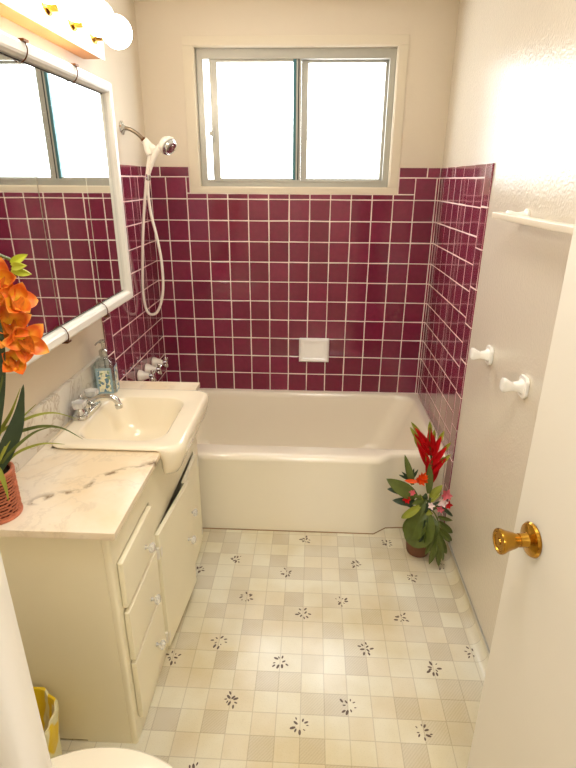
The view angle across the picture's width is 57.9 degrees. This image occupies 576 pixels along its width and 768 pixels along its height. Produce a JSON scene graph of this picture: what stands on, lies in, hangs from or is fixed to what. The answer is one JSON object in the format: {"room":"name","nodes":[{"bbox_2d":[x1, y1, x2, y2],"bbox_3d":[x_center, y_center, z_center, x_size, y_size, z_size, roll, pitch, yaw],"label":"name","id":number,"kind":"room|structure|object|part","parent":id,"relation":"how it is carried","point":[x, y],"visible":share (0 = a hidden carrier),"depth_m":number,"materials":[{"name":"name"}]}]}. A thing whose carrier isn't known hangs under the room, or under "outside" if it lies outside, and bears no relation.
{"room":"bathroom","nodes":[
{"label":"bathroom","id":0,"kind":"room"},
{"bbox_2d":[0,0,166,432],"bbox_3d":[-0.874,-0.217,1.665,0.158,2.400,2.990,1,21,2],"label":"wall","id":1,"kind":"structure","parent":0,"point":[132,337],"depth_m":2.40,"materials":[{"name":"paint"}]},
{"bbox_2d":[0,355,108,472],"bbox_3d":[-0.797,0.109,1.748,0.018,0.132,1.029,1,21,2],"label":"backsplash","id":2,"kind":"structure","parent":1,"relation":"attached to","point":[59,401],"depth_m":1.77,"materials":[{"name":"grey stone"}]},
{"bbox_2d":[0,0,131,60],"bbox_3d":[-0.678,-1.104,1.512,0.220,0.122,0.896,1,21,2],"label":"vanity light","id":3,"kind":"object","parent":1,"relation":"attached to","point":[79,27],"visible":1,"depth_m":1.63,"materials":[{"name":"gold metal"}]},
{"bbox_2d":[40,0,62,3],"bbox_3d":[-0.628,-1.052,1.356,0.103,0.104,0.103,-15,26,-34],"label":"bulb","id":4,"kind":"object","parent":3,"relation":"attached to","point":[45,1],"depth_m":1.37,"materials":[{"name":"white glass"}]},
{"bbox_2d":[41,0,93,22],"bbox_3d":[-0.636,-1.115,1.516,0.138,0.104,0.104,1,21,2],"label":"bulb","id":5,"kind":"object","parent":3,"relation":"attached to","point":[78,11],"depth_m":1.51,"materials":[{"name":"white glass"}]},
{"bbox_2d":[67,0,114,36],"bbox_3d":[-0.628,-1.178,1.676,0.138,0.104,0.104,1,21,2],"label":"bulb","id":6,"kind":"object","parent":3,"relation":"attached to","point":[101,23],"depth_m":1.66,"materials":[{"name":"white glass"}]},
{"bbox_2d":[89,14,131,49],"bbox_3d":[-0.620,-1.241,1.836,0.138,0.104,0.104,1,21,2],"label":"bulb","id":7,"kind":"object","parent":3,"relation":"attached to","point":[120,38],"depth_m":1.82,"materials":[{"name":"white glass"}]},
{"bbox_2d":[0,31,132,373],"bbox_3d":[-0.719,-0.545,1.564,0.159,0.774,0.896,1,21,2],"label":"mirror","id":8,"kind":"object","parent":1,"relation":"attached to","point":[62,204],"visible":0.99,"depth_m":1.52,"materials":[{"name":"white paint"}]},
{"bbox_3d":[-0.681,-0.441,1.298,0.005,0.679,0.253,1,21,2],"label":"mirror door","id":9,"kind":"part","parent":8,"relation":"part of","materials":[{"name":"silver metal"}]},
{"bbox_3d":[-0.668,-0.546,1.567,0.005,0.679,0.321,1,21,2],"label":"mirror door","id":10,"kind":"part","parent":8,"relation":"part of","materials":[{"name":"silver metal"}]},
{"bbox_3d":[-0.654,-0.649,1.830,0.005,0.679,0.242,1,21,2],"label":"mirror door","id":11,"kind":"part","parent":8,"relation":"part of","materials":[{"name":"silver metal"}]},
{"bbox_2d":[137,370,155,380],"bbox_3d":[-0.716,-0.043,2.639,0.085,0.069,0.068,1,21,2],"label":"shower valve","id":12,"kind":"object","parent":1,"relation":"attached to","point":[141,375],"visible":0.98,"depth_m":2.62,"materials":[{"name":"silver metal"}]},
{"bbox_3d":[-0.690,-0.043,2.638,0.032,0.068,0.068,1,21,2],"label":"cross handle","id":13,"kind":"part","parent":12,"relation":"part of","materials":[{"name":"silver metal"}]},
{"bbox_2d":[119,121,176,315],"bbox_3d":[-0.633,-0.769,2.513,0.240,0.900,0.084,1,21,2],"label":"shower","id":14,"kind":"object","parent":1,"relation":"attached to","point":[167,145],"visible":1,"depth_m":2.43,"materials":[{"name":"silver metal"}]},
{"bbox_3d":[-0.704,-1.140,2.367,0.093,0.059,0.020,-3,22,-8],"label":"shower arm","id":15,"kind":"part","parent":14,"relation":"part of","materials":[{"name":"silver metal"}]},
{"bbox_2d":[144,364,162,373],"bbox_3d":[-0.711,-0.080,2.753,0.085,0.069,0.068,1,21,2],"label":"shower valve","id":16,"kind":"object","parent":1,"relation":"attached to","point":[148,367],"visible":0.91,"depth_m":2.74,"materials":[{"name":"silver metal"}]},
{"bbox_3d":[-0.684,-0.080,2.752,0.032,0.068,0.068,1,21,2],"label":"cross handle","id":17,"kind":"part","parent":16,"relation":"part of","materials":[{"name":"silver metal"}]},
{"bbox_2d":[151,357,168,366],"bbox_3d":[-0.705,-0.121,2.871,0.085,0.069,0.068,1,21,2],"label":"shower valve","id":18,"kind":"object","parent":1,"relation":"attached to","point":[155,361],"visible":0.97,"depth_m":2.85,"materials":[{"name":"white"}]},
{"bbox_3d":[-0.678,-0.120,2.870,0.032,0.068,0.068,1,21,2],"label":"cross handle","id":19,"kind":"part","parent":18,"relation":"part of","materials":[{"name":"silver metal"}]},
{"bbox_2d":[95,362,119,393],"bbox_3d":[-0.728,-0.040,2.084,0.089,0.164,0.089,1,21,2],"label":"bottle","id":20,"kind":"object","parent":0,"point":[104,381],"depth_m":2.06,"materials":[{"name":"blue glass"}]},
{"bbox_2d":[60,528,488,767],"bbox_3d":[-0.046,0.946,2.046,2.130,0.166,3.150,1,21,2],"label":"floor","id":21,"kind":"structure","parent":0,"point":[287,649],"depth_m":1.88,"materials":[{"name":"beige tile"}]},
{"bbox_2d":[33,687,61,758],"bbox_3d":[-0.735,1.022,1.457,0.206,0.245,0.200,1,21,2],"label":"waste bin","id":22,"kind":"object","parent":21,"relation":"on","point":[48,707],"visible":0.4,"depth_m":1.47,"materials":[{"name":"yellow plastic"}]},
{"bbox_2d":[0,436,202,743],"bbox_3d":[-0.583,0.554,1.923,0.439,0.778,1.000,1,21,2],"label":"vanity cabinet","id":23,"kind":"object","parent":21,"relation":"on","point":[98,621],"visible":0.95,"depth_m":1.50,"materials":[{"name":"beige paint"}]},
{"bbox_2d":[0,380,199,540],"bbox_3d":[-0.604,0.185,1.768,0.404,0.022,1.029,1,21,2],"label":"countertop","id":24,"kind":"structure","parent":23,"relation":"on","point":[87,494],"depth_m":1.46,"materials":[{"name":"beige stone"}]},
{"bbox_2d":[0,254,81,524],"bbox_3d":[-0.664,0.021,1.249,0.284,0.666,0.151,-9,23,-23],"label":"potted orchid","id":25,"kind":"object","parent":24,"relation":"on","point":[15,300],"visible":1,"depth_m":1.21,"materials":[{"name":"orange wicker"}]},
{"bbox_3d":[-0.677,-0.018,1.215,0.146,0.571,0.028,-4,22,-10],"label":"stem","id":26,"kind":"part","parent":25,"relation":"part of","materials":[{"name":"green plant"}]},
{"bbox_3d":[-0.750,0.280,1.330,0.100,0.120,0.100,1,21,2],"label":"pot","id":27,"kind":"part","parent":25,"relation":"part of","materials":[{"name":"orange wicker"}]},
{"bbox_2d":[71,387,122,420],"bbox_3d":[-0.686,0.069,1.899,0.166,0.070,0.172,1,21,2],"label":"faucet","id":28,"kind":"object","parent":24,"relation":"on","point":[84,408],"visible":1,"depth_m":1.88,"materials":[{"name":"silver metal"}]},
{"bbox_3d":[-0.743,0.073,1.844,0.052,0.031,0.054,1,21,2],"label":"handle","id":29,"kind":"part","parent":28,"relation":"part of","materials":[{"name":"white plastic"}]},
{"bbox_3d":[-0.741,0.097,1.853,0.038,0.024,0.038,1,21,2],"label":"valve stem","id":30,"kind":"part","parent":28,"relation":"part of","materials":[{"name":"silver metal"}]},
{"bbox_3d":[-0.738,0.032,1.948,0.052,0.031,0.054,1,21,2],"label":"handle","id":31,"kind":"part","parent":28,"relation":"part of","materials":[{"name":"white plastic"}]},
{"bbox_3d":[-0.680,0.063,1.897,0.153,0.058,0.036,1,21,2],"label":"spout","id":32,"kind":"part","parent":28,"relation":"part of","materials":[{"name":"silver metal"}]},
{"bbox_2d":[95,339,119,393],"bbox_3d":[-0.728,-0.068,2.073,0.080,0.224,0.080,-2,22,-7],"label":"soap dispenser","id":33,"kind":"object","parent":24,"relation":"on","point":[103,375],"visible":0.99,"depth_m":2.05,"materials":[{"name":"blue glass"}]},
{"bbox_2d":[52,389,208,473],"bbox_3d":[-0.545,0.176,1.918,0.438,0.143,0.505,1,21,2],"label":"sink","id":34,"kind":"object","parent":24,"relation":"in","point":[166,422],"visible":0.85,"depth_m":1.97,"materials":[{"name":"beige ceramic"}]},
{"bbox_3d":[-0.565,0.494,1.532,0.268,0.152,0.266,1,21,2],"label":"drawer","id":35,"kind":"part","parent":23,"relation":"part of","materials":[{"name":"beige paint"}]},
{"bbox_3d":[-0.566,0.664,1.599,0.268,0.176,0.266,1,21,2],"label":"drawer","id":36,"kind":"part","parent":23,"relation":"part of","materials":[{"name":"beige paint"}]},
{"bbox_3d":[-0.567,0.863,1.677,0.268,0.221,0.266,1,21,2],"label":"drawer","id":37,"kind":"part","parent":23,"relation":"part of","materials":[{"name":"beige paint"}]},
{"bbox_3d":[-0.415,0.491,1.564,0.030,0.032,0.032,1,21,2],"label":"knob","id":38,"kind":"part","parent":23,"relation":"part of","materials":[{"name":"white plastic"}]},
{"bbox_3d":[-0.416,0.677,1.637,0.030,0.032,0.032,1,21,2],"label":"knob","id":39,"kind":"part","parent":23,"relation":"part of","materials":[{"name":"white plastic"}]},
{"bbox_3d":[-0.417,0.854,1.707,0.030,0.032,0.032,1,21,2],"label":"knob","id":40,"kind":"part","parent":23,"relation":"part of","materials":[{"name":"white ceramic"}]},
{"bbox_3d":[-0.412,0.662,1.950,0.017,0.489,0.335,3,22,7],"label":"cabinet door","id":41,"kind":"part","parent":23,"relation":"part of","materials":[{"name":"beige paint"}]},
{"bbox_3d":[-0.409,0.557,2.231,0.017,0.460,0.238,1,21,2],"label":"cabinet door","id":42,"kind":"part","parent":23,"relation":"part of","materials":[{"name":"beige paint"}]},
{"bbox_3d":[-0.376,0.609,2.037,0.032,0.033,0.033,1,21,2],"label":"knob","id":43,"kind":"part","parent":23,"relation":"part of","materials":[{"name":"white plastic"}]},
{"bbox_3d":[-0.388,0.528,2.140,0.032,0.033,0.033,1,21,2],"label":"knob","id":44,"kind":"part","parent":23,"relation":"part of","materials":[{"name":"white plastic"}]},
{"bbox_2d":[51,747,173,767],"bbox_3d":[-0.504,0.926,1.016,0.694,0.749,0.470,1,21,2],"label":"toilet","id":45,"kind":"object","parent":21,"relation":"on","point":[99,757],"visible":0.84,"depth_m":1.14,"materials":[{"name":"beige ceramic"}]},
{"bbox_2d":[196,389,445,533],"bbox_3d":[0.000,0.384,2.855,1.512,0.420,0.813,1,21,2],"label":"bathtub","id":46,"kind":"object","parent":21,"relation":"on","point":[269,460],"visible":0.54,"depth_m":2.54,"materials":[{"name":"beige ceramic"}]},
{"bbox_2d":[387,422,452,566],"bbox_3d":[0.589,0.490,2.238,0.250,0.679,0.236,-15,26,-33],"label":"arrangement","id":47,"kind":"object","parent":21,"relation":"on","point":[423,534],"visible":1,"depth_m":2.24,"materials":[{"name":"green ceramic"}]},
{"bbox_3d":[0.510,0.494,2.232,0.034,0.029,0.024,15,26,32],"label":"red flower","id":48,"kind":"part","parent":47,"relation":"part of","materials":[{"name":"red plant"}]},
{"bbox_3d":[0.526,0.416,2.229,0.056,0.016,0.010,1,21,2],"label":"orange flower","id":49,"kind":"part","parent":47,"relation":"part of","materials":[{"name":"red plant"}]},
{"bbox_3d":[0.605,0.720,2.408,0.136,0.128,0.136,1,21,2],"label":"pot","id":50,"kind":"part","parent":47,"relation":"part of","materials":[{"name":"brown ceramic"}]},
{"bbox_3d":[0.565,0.407,2.193,0.047,0.041,0.043,20,29,40],"label":"orange flower","id":51,"kind":"part","parent":47,"relation":"part of","materials":[{"name":"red plant"}]},
{"bbox_3d":[0.575,0.395,2.193,0.035,0.044,0.041,1,21,2],"label":"orange flower","id":52,"kind":"part","parent":47,"relation":"part of","materials":[{"name":"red plant"}]},
{"bbox_3d":[0.612,0.520,2.217,0.031,0.029,0.019,9,23,21],"label":"white flower","id":53,"kind":"part","parent":47,"relation":"part of","materials":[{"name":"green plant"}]},
{"bbox_3d":[0.610,0.435,2.271,0.044,0.540,0.019,7,22,17],"label":"stem","id":54,"kind":"part","parent":47,"relation":"part of","materials":[{"name":"green plant"}]},
{"bbox_3d":[0.657,0.540,2.246,0.035,0.028,0.018,1,21,2],"label":"pink flower","id":55,"kind":"part","parent":47,"relation":"part of","materials":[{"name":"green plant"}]},
{"bbox_3d":[0.669,0.511,2.246,0.046,0.037,0.024,1,21,2],"label":"white flower","id":56,"kind":"part","parent":47,"relation":"part of","materials":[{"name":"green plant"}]},
{"bbox_3d":[0.678,0.472,2.223,0.050,0.043,0.027,-2,22,-7],"label":"pink flower","id":57,"kind":"part","parent":47,"relation":"part of","materials":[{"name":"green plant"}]},
{"bbox_3d":[0.697,0.522,2.252,0.035,0.033,0.021,-3,22,-8],"label":"red flower","id":58,"kind":"part","parent":47,"relation":"part of","materials":[{"name":"red plant"}]},
{"bbox_2d":[134,0,459,394],"bbox_3d":[0.029,-0.713,2.942,1.530,2.400,0.148,1,21,2],"label":"wall","id":59,"kind":"structure","parent":0,"point":[247,277],"depth_m":2.84,"materials":[{"name":"tile"}]},
{"bbox_2d":[181,35,408,194],"bbox_3d":[0.032,-1.361,2.683,1.092,0.713,0.137,1,21,2],"label":"window","id":60,"kind":"structure","parent":59,"relation":"in","point":[301,58],"depth_m":2.62,"materials":[{"name":"wood"}]},
{"bbox_3d":[-0.164,-1.350,2.686,0.462,0.559,0.020,1,21,2],"label":"sash","id":61,"kind":"part","parent":60,"relation":"part of","materials":[{"name":"glass"}]},
{"bbox_3d":[0.283,-1.350,2.694,0.432,0.559,0.020,1,21,2],"label":"sash","id":62,"kind":"part","parent":60,"relation":"part of","materials":[{"name":"glass"}]},
{"bbox_2d":[299,338,328,361],"bbox_3d":[0.152,-0.197,3.047,0.175,0.146,0.024,1,21,2],"label":"soap dish","id":63,"kind":"object","parent":59,"relation":"attached to","point":[310,349],"visible":1,"depth_m":3.04,"materials":[{"name":"white ceramic"}]},
{"bbox_2d":[418,0,575,649],"bbox_3d":[0.797,-0.180,1.594,0.158,2.400,2.990,1,21,2],"label":"wall","id":64,"kind":"structure","parent":0,"point":[510,137],"depth_m":1.86,"materials":[{"name":"cream paint"},{"name":"pale pink grout"},{"name":"burgundy tile"}]},
{"bbox_2d":[448,542,489,653],"bbox_3d":[0.697,1.028,1.616,0.006,0.008,1.860,1,21,2],"label":"trim","id":65,"kind":"structure","parent":64,"relation":"attached to","point":[464,585],"depth_m":2.05,"materials":[{"name":"wood"}]},
{"bbox_2d":[469,345,493,364],"bbox_3d":[0.699,-0.106,1.892,0.074,0.068,0.060,1,21,2],"label":"bracket","id":66,"kind":"object","parent":64,"relation":"attached to","point":[487,355],"visible":1,"depth_m":1.88,"materials":[{"name":"white ceramic"}]},
{"bbox_3d":[0.694,-0.107,1.891,0.064,0.050,0.044,1,21,2],"label":"arm","id":67,"kind":"part","parent":66,"relation":"part of","materials":[{"name":"white ceramic"}]},
{"bbox_3d":[0.730,-0.105,1.890,0.012,0.068,0.060,1,21,2],"label":"wall plate","id":68,"kind":"part","parent":66,"relation":"part of","materials":[{"name":"white ceramic"}]},
{"bbox_2d":[499,374,529,398],"bbox_3d":[0.684,0.007,1.582,0.074,0.068,0.060,1,21,2],"label":"bracket","id":69,"kind":"object","parent":64,"relation":"attached to","point":[521,386],"visible":1,"depth_m":1.57,"materials":[{"name":"white ceramic"}]},
{"bbox_3d":[0.679,0.006,1.582,0.064,0.050,0.044,1,21,2],"label":"arm","id":70,"kind":"part","parent":69,"relation":"part of","materials":[{"name":"white ceramic"}]},
{"bbox_3d":[0.715,0.008,1.581,0.012,0.068,0.060,1,21,2],"label":"wall plate","id":71,"kind":"part","parent":69,"relation":"part of","materials":[{"name":"white ceramic"}]},
{"bbox_2d":[492,209,573,234],"bbox_3d":[0.675,-0.401,1.301,0.086,0.042,0.775,1,21,2],"label":"towel bar","id":72,"kind":"object","parent":64,"relation":"attached to","point":[523,217],"visible":1,"depth_m":1.36,"materials":[{"name":"white ceramic"}]},
{"bbox_3d":[0.699,-0.516,1.596,0.067,0.042,0.042,1,21,2],"label":"post","id":73,"kind":"part","parent":72,"relation":"part of","materials":[{"name":"white ceramic"}]},
{"bbox_3d":[-0.106,0.323,0.300,1.530,2.400,0.110,1,21,2],"label":"wall","id":74,"kind":"structure","parent":0,"visible":0},
{"bbox_2d":[0,553,51,767],"bbox_3d":[0.162,0.452,0.346,0.802,2.130,0.137,1,21,2],"label":"door frame","id":75,"kind":"structure","parent":74,"relation":"attached to","point":[23,744],"depth_m":0.32,"materials":[{"name":"white paint"}]},
{"bbox_2d":[467,220,575,767],"bbox_3d":[0.448,0.358,0.689,0.100,2.033,0.650,-1,22,-5],"label":"door","id":76,"kind":"structure","parent":74,"relation":"in","point":[526,717],"depth_m":0.91,"materials":[{"name":"beige paint"}]},
{"bbox_3d":[0.400,0.283,0.933,0.050,0.047,0.047,1,21,2],"label":"knob","id":77,"kind":"part","parent":76,"relation":"part of","materials":[{"name":"gold metal"}]}
]}

